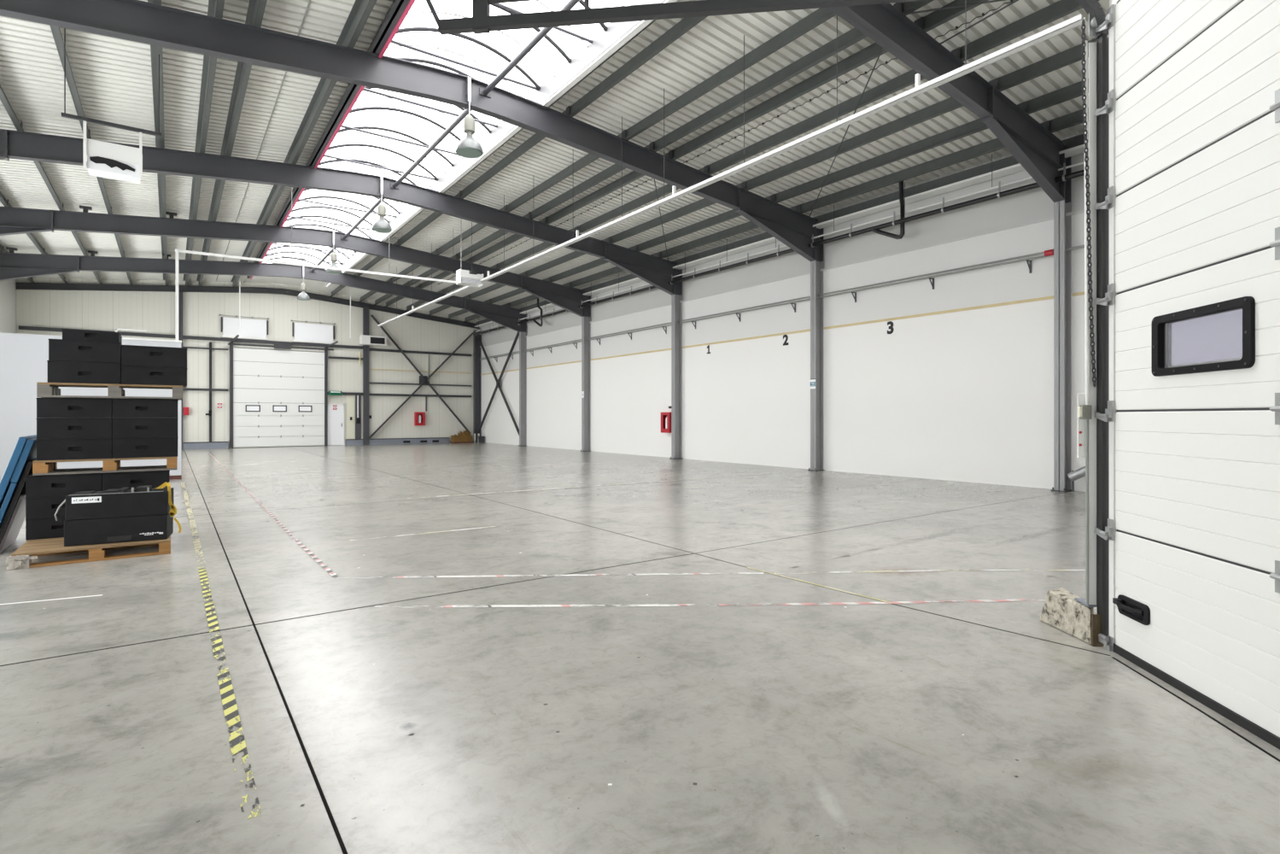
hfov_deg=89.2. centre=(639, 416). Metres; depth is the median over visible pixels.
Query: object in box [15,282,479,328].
roof beam
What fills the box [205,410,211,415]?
post
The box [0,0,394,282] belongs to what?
ceiling
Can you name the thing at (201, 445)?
baseboard
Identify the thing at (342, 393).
beam
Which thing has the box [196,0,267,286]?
purlin
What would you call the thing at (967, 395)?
wall
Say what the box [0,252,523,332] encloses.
roof beam
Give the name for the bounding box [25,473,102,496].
crate
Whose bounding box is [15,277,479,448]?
wall
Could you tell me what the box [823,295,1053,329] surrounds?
painted stripe
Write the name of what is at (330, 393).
exit sign
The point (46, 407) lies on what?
crate
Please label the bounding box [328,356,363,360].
beam
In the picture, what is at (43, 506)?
crate
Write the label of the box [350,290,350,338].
rod
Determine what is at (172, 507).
strap
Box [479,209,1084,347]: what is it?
trim
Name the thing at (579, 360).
wall rail
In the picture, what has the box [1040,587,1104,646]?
block
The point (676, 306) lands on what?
steel column
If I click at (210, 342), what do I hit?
steel post
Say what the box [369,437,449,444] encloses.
baseboard
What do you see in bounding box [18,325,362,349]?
beam
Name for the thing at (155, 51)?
purlin
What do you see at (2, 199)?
purlin
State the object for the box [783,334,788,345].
painted number
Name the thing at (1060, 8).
purlin
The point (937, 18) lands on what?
purlin
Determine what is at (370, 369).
beam
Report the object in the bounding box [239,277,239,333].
rod
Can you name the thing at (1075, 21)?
pipe
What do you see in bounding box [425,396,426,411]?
duct
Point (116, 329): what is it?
trim
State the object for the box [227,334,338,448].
door
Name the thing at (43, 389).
pallet
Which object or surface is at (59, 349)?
crate
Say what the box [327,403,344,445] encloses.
door
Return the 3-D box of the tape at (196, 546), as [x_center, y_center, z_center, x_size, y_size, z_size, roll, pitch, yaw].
[-7.228,1.448,10.384,0.101,0.001,9.900,0,0,-36]
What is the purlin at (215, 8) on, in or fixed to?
on the roof beam at (657, 271)
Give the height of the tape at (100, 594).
0.001 m
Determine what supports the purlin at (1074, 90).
on the roof beam at (657, 271)
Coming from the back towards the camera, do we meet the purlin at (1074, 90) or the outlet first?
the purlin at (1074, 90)
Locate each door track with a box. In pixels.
[425,0,1108,39]
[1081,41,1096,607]
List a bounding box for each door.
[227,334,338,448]
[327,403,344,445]
[1093,0,1279,749]
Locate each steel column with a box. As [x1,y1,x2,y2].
[473,330,481,442]
[518,309,526,445]
[580,290,590,451]
[670,262,682,459]
[807,219,824,471]
[1050,142,1071,491]
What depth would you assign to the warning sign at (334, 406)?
32.58 m
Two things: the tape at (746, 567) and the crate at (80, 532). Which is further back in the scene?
the crate at (80, 532)
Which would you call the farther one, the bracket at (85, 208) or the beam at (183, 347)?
the beam at (183, 347)
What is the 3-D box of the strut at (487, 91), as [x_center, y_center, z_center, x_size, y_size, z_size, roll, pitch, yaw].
[-1.132,-5.990,9.604,0.220,0.120,5.932,0,0,-36]
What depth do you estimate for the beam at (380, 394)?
35.01 m
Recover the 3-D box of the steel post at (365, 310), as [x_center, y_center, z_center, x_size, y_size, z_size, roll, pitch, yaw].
[-14.122,-2.100,33.473,0.260,7.100,0.199,0,0,-36]
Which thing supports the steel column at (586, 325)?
on the floor
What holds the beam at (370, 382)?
attached to the wall at (152, 312)
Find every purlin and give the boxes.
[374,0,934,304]
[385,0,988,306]
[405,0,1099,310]
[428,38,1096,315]
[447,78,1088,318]
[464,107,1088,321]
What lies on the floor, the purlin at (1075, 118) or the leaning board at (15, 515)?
the leaning board at (15, 515)
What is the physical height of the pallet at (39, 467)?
0.155 m
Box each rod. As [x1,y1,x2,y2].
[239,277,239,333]
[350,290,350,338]
[530,167,624,220]
[654,178,668,261]
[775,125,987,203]
[808,47,883,217]
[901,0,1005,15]
[938,0,1018,45]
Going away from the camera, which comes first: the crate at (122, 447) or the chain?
the chain
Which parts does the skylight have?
tie rod, tie rod, tie rod, edge trim, tie rod, tie rod, tie rod, tie rod, tie rod, tie rod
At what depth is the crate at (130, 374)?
7.49 m
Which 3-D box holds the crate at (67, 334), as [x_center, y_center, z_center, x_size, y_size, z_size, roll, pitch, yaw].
[-6.233,-0.897,7.399,0.489,0.115,0.504,0,0,-36]
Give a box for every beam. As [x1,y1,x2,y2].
[0,0,821,261]
[0,128,680,295]
[0,206,588,316]
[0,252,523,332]
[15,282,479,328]
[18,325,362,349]
[182,346,227,350]
[182,387,227,391]
[327,391,363,395]
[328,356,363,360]
[369,348,471,356]
[369,368,469,373]
[369,381,471,386]
[369,393,471,397]
[474,132,1088,327]
[828,3,1069,202]
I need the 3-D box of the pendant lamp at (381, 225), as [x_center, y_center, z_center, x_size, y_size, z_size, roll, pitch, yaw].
[-6.596,-5.446,16.580,0.480,1.376,0.480,0,0,-36]
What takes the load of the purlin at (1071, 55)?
on the roof beam at (1035, 148)
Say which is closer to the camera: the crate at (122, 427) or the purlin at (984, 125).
the crate at (122, 427)
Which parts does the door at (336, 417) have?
frame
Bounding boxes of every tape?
[0,594,102,604]
[181,482,205,564]
[198,565,262,818]
[209,452,338,577]
[343,572,764,578]
[349,526,495,540]
[374,603,693,607]
[409,479,676,498]
[589,479,919,514]
[718,598,1044,606]
[746,566,891,602]
[779,569,1085,573]
[790,548,879,567]
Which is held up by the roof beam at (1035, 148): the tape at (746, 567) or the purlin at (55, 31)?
the purlin at (55, 31)
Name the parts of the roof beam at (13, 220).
plate, plate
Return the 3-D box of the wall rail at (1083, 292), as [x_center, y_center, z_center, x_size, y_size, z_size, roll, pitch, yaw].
[8.648,-2.390,12.454,0.030,0.060,0.610,0,0,-36]
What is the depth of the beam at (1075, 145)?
15.98 m
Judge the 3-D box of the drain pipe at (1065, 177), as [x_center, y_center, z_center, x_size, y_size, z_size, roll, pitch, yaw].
[-0.547,-4.854,24.192,0.364,1.380,30.350,0,0,-36]
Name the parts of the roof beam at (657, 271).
plate, plate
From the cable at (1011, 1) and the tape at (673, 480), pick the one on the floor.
the tape at (673, 480)
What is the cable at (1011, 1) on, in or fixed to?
attached to the ceiling at (714, 43)
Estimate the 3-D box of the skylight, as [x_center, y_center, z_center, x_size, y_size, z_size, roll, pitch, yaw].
[-5.989,-6.494,15.723,3.280,0.920,33.668,0,0,-36]
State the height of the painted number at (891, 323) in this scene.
0.316 m
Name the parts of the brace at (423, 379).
gusset plate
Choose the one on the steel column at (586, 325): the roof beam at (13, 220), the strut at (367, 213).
the roof beam at (13, 220)
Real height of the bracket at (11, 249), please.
0.180 m
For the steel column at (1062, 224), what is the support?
on the floor
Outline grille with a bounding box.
[370,337,385,344]
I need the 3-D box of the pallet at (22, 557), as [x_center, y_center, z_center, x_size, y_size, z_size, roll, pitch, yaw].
[-5.891,1.378,7.074,1.257,0.143,1.473,0,0,-36]
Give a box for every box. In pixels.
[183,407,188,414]
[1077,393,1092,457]
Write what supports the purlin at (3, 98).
on the roof beam at (1035, 148)
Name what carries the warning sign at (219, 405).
attached to the wall at (152, 312)
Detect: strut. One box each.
[309,247,336,272]
[340,198,384,239]
[390,108,471,189]
[479,0,579,98]
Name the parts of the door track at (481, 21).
plate, rail, rail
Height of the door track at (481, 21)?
3.092 m
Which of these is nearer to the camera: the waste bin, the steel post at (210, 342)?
the steel post at (210, 342)
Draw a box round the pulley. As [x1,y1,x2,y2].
[1088,12,1098,36]
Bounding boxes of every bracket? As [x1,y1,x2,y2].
[5,246,17,252]
[79,204,92,212]
[87,250,98,256]
[166,211,176,218]
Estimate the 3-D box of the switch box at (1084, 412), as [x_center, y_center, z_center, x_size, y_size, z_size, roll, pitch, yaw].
[2.833,0.058,4.142,0.068,0.415,0.055,0,0,7]
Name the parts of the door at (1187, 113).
arm, arm, arm, arm, arm, arm, arm, handle, pane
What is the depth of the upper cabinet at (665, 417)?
22.82 m
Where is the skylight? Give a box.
[247,0,680,286]
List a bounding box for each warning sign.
[216,402,222,409]
[332,404,337,409]
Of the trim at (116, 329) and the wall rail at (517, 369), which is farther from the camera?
the wall rail at (517, 369)
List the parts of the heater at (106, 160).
hanging rail, casing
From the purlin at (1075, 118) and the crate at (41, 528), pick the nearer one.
the crate at (41, 528)
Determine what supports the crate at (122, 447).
on the pallet at (39, 467)
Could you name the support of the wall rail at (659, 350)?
attached to the wall at (967, 395)
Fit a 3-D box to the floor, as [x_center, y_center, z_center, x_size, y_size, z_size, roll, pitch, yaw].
[-4.603,1.574,14.319,20.120,0.252,43.200,0,0,-36]
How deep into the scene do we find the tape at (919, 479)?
11.40 m
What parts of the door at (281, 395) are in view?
pane, pane, pane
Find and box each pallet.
[5,535,170,570]
[32,456,177,475]
[36,382,182,400]
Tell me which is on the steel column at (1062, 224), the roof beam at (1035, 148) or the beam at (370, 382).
the roof beam at (1035, 148)
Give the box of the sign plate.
[810,378,815,388]
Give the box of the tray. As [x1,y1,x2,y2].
[377,286,472,326]
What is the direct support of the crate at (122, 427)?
on the crate at (122, 447)
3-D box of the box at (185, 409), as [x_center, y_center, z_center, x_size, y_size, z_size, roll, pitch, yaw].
[-20.288,-0.250,29.014,0.200,0.360,0.199,0,0,-36]
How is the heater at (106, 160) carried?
hanging from the ceiling at (113, 76)
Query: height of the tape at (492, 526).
0.001 m
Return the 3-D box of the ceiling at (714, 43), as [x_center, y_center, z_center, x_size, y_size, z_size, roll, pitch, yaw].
[-2.579,-5.950,21.095,8.701,0.912,34.612,0,0,-36]
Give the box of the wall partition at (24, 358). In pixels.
[0,332,181,482]
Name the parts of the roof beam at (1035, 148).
plate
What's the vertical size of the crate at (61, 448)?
0.230 m
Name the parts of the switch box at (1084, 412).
control panel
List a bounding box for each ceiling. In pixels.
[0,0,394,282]
[243,275,326,290]
[317,0,1109,320]
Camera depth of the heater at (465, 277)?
19.19 m
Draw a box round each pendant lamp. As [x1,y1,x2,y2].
[297,266,309,300]
[326,231,341,274]
[371,176,391,233]
[455,75,483,157]
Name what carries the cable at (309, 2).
attached to the ceiling at (113, 76)
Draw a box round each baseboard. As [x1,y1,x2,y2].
[182,441,227,449]
[345,438,362,445]
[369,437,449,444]
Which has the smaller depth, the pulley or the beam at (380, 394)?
the pulley
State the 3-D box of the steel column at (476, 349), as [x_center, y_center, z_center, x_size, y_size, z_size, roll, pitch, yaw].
[-9.273,-1.725,36.906,0.420,6.350,0.320,0,0,-36]
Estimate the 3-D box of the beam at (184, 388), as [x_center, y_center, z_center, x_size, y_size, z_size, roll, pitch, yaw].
[-19.727,-1.230,29.457,1.750,0.100,0.139,0,0,-36]
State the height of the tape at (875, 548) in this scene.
0.001 m
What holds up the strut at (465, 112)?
attached to the roof beam at (657, 271)
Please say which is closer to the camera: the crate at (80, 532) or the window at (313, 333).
the crate at (80, 532)
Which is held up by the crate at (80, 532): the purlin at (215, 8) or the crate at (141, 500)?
the crate at (141, 500)
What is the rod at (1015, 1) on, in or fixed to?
attached to the roof beam at (1035, 148)
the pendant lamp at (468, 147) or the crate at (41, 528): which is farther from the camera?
the pendant lamp at (468, 147)
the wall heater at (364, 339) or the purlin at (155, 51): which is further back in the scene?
the wall heater at (364, 339)
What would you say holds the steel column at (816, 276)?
on the floor
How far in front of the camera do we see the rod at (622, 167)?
16.68 m
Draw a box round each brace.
[368,315,473,438]
[476,331,519,435]
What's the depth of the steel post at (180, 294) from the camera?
28.83 m
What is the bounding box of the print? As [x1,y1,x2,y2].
[140,531,163,535]
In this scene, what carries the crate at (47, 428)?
on the crate at (61, 448)
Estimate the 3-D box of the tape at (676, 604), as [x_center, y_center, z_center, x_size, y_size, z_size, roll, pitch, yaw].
[-0.719,1.448,4.971,2.172,0.001,1.545,0,0,-36]
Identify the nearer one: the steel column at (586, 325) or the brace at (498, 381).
the steel column at (586, 325)
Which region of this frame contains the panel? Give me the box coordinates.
[347,395,354,438]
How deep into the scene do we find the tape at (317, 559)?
8.09 m
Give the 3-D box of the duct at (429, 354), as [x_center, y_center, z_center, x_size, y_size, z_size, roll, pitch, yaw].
[-11.521,-2.615,35.440,0.060,1.730,0.059,0,0,-36]
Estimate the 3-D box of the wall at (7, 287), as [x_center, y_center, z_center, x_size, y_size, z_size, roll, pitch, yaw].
[-11.917,-2.050,7.734,0.250,7.000,45.100,0,0,-36]
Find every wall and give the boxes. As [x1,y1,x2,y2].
[0,279,15,333]
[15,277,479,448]
[479,129,1088,491]
[1109,0,1118,7]
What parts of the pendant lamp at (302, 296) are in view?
glass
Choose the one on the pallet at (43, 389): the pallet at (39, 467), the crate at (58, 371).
the crate at (58, 371)
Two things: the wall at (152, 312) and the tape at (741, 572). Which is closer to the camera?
the tape at (741, 572)
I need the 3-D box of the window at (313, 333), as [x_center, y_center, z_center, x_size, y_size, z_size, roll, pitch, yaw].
[-16.128,-4.175,32.066,2.000,1.050,0.129,0,0,-36]
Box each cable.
[54,499,65,520]
[216,0,310,280]
[438,0,1014,284]
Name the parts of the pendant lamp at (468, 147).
glass, hanging rod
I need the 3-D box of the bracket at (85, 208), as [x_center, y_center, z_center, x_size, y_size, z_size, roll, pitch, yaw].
[-15.280,-5.702,17.889,0.260,0.180,0.140,0,0,-36]
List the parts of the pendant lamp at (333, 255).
glass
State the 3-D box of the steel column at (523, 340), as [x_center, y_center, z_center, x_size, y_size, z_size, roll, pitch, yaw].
[-5.831,-1.922,32.188,0.370,6.743,0.260,0,0,-36]
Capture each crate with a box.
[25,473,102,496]
[25,495,66,519]
[25,515,65,540]
[35,397,112,417]
[35,417,112,438]
[35,437,112,460]
[46,360,121,384]
[48,338,122,363]
[61,328,122,344]
[64,511,173,546]
[65,485,173,520]
[101,470,169,490]
[111,398,178,417]
[111,417,178,438]
[111,436,178,458]
[120,344,187,367]
[120,365,187,387]
[450,428,473,443]
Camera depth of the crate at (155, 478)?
7.38 m
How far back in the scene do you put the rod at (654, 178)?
18.18 m
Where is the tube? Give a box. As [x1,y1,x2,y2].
[1067,466,1085,491]
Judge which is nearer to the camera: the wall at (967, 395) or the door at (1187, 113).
the door at (1187, 113)
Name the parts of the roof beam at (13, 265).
plate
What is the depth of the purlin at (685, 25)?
12.52 m
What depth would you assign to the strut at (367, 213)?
19.67 m
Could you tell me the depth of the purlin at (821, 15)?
12.28 m
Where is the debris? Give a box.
[23,528,1018,823]
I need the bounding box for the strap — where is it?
[156,481,181,532]
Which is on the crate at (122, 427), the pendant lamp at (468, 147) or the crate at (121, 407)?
the crate at (121, 407)
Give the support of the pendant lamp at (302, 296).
hanging from the roof beam at (13, 265)
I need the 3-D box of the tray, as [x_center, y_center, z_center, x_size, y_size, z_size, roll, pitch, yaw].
[-8.296,-4.040,24.273,0.100,0.060,11.340,0,0,-36]
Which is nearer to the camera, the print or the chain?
the chain
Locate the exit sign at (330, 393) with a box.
[328,391,341,395]
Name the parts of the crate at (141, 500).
label plate, edge rail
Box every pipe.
[175,187,458,340]
[355,395,361,438]
[377,0,1085,326]
[473,163,1084,335]
[479,245,1084,361]
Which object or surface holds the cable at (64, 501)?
hanging from the crate at (66, 484)
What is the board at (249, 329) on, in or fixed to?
attached to the wall at (152, 312)
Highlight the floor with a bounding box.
[0,442,1279,853]
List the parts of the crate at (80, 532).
handle panel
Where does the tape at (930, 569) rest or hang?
on the floor
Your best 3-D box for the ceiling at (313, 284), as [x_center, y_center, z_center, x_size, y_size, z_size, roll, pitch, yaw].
[-16.623,-6.385,30.431,3.200,0.157,2.700,0,0,-36]
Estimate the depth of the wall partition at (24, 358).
13.57 m
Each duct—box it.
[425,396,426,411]
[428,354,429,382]
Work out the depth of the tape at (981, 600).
5.06 m
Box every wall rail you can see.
[480,368,519,374]
[526,360,581,368]
[590,348,671,360]
[681,328,810,348]
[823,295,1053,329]
[1072,291,1084,296]
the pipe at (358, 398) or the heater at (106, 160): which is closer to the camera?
the heater at (106, 160)
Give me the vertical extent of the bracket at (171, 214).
0.180 m
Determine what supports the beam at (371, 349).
attached to the wall at (152, 312)
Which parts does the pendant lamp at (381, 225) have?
glass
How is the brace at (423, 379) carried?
attached to the steel post at (365, 310)
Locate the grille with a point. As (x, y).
(373, 340)
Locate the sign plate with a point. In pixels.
(812, 381)
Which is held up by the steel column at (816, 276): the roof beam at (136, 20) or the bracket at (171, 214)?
the roof beam at (136, 20)
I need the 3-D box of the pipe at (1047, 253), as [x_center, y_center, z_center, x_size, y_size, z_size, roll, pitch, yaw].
[-0.144,-3.140,24.484,0.180,0.380,30.350,0,0,-36]
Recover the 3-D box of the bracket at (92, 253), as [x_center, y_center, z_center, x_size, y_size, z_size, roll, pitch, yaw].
[-19.068,-5.673,22.616,0.260,0.180,0.140,0,0,-36]
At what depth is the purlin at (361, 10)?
12.92 m
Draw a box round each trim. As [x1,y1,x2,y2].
[115,327,181,343]
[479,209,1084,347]
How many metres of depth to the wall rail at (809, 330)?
19.78 m
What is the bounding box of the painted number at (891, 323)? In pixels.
[887,321,894,333]
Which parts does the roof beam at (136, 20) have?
plate, plate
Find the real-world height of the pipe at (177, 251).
4.494 m
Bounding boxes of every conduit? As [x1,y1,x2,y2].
[475,154,1084,332]
[1083,40,1089,604]
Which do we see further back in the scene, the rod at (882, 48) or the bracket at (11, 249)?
the bracket at (11, 249)
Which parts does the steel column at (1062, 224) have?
plate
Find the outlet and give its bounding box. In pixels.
[87,155,140,183]
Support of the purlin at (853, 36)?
on the roof beam at (1035, 148)
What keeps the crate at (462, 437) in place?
on the floor
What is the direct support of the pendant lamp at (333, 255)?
hanging from the roof beam at (13, 220)
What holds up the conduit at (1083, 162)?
hanging from the beam at (1075, 145)
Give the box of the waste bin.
[478,436,485,442]
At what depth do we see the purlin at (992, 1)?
9.09 m
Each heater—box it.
[61,28,161,183]
[359,334,385,346]
[455,268,483,286]
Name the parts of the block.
shim plate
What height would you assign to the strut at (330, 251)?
0.120 m
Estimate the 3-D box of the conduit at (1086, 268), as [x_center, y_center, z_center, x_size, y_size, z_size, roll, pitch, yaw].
[2.854,-0.600,4.146,0.025,3.600,0.029,0,0,-36]
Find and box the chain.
[1081,19,1096,386]
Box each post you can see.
[178,291,182,449]
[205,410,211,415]
[209,341,211,441]
[362,306,369,444]
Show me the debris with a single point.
(694, 783)
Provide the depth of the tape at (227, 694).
3.35 m
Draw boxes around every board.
[0,434,36,527]
[0,458,36,553]
[218,314,268,339]
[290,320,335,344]
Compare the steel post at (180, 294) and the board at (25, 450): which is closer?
the board at (25, 450)

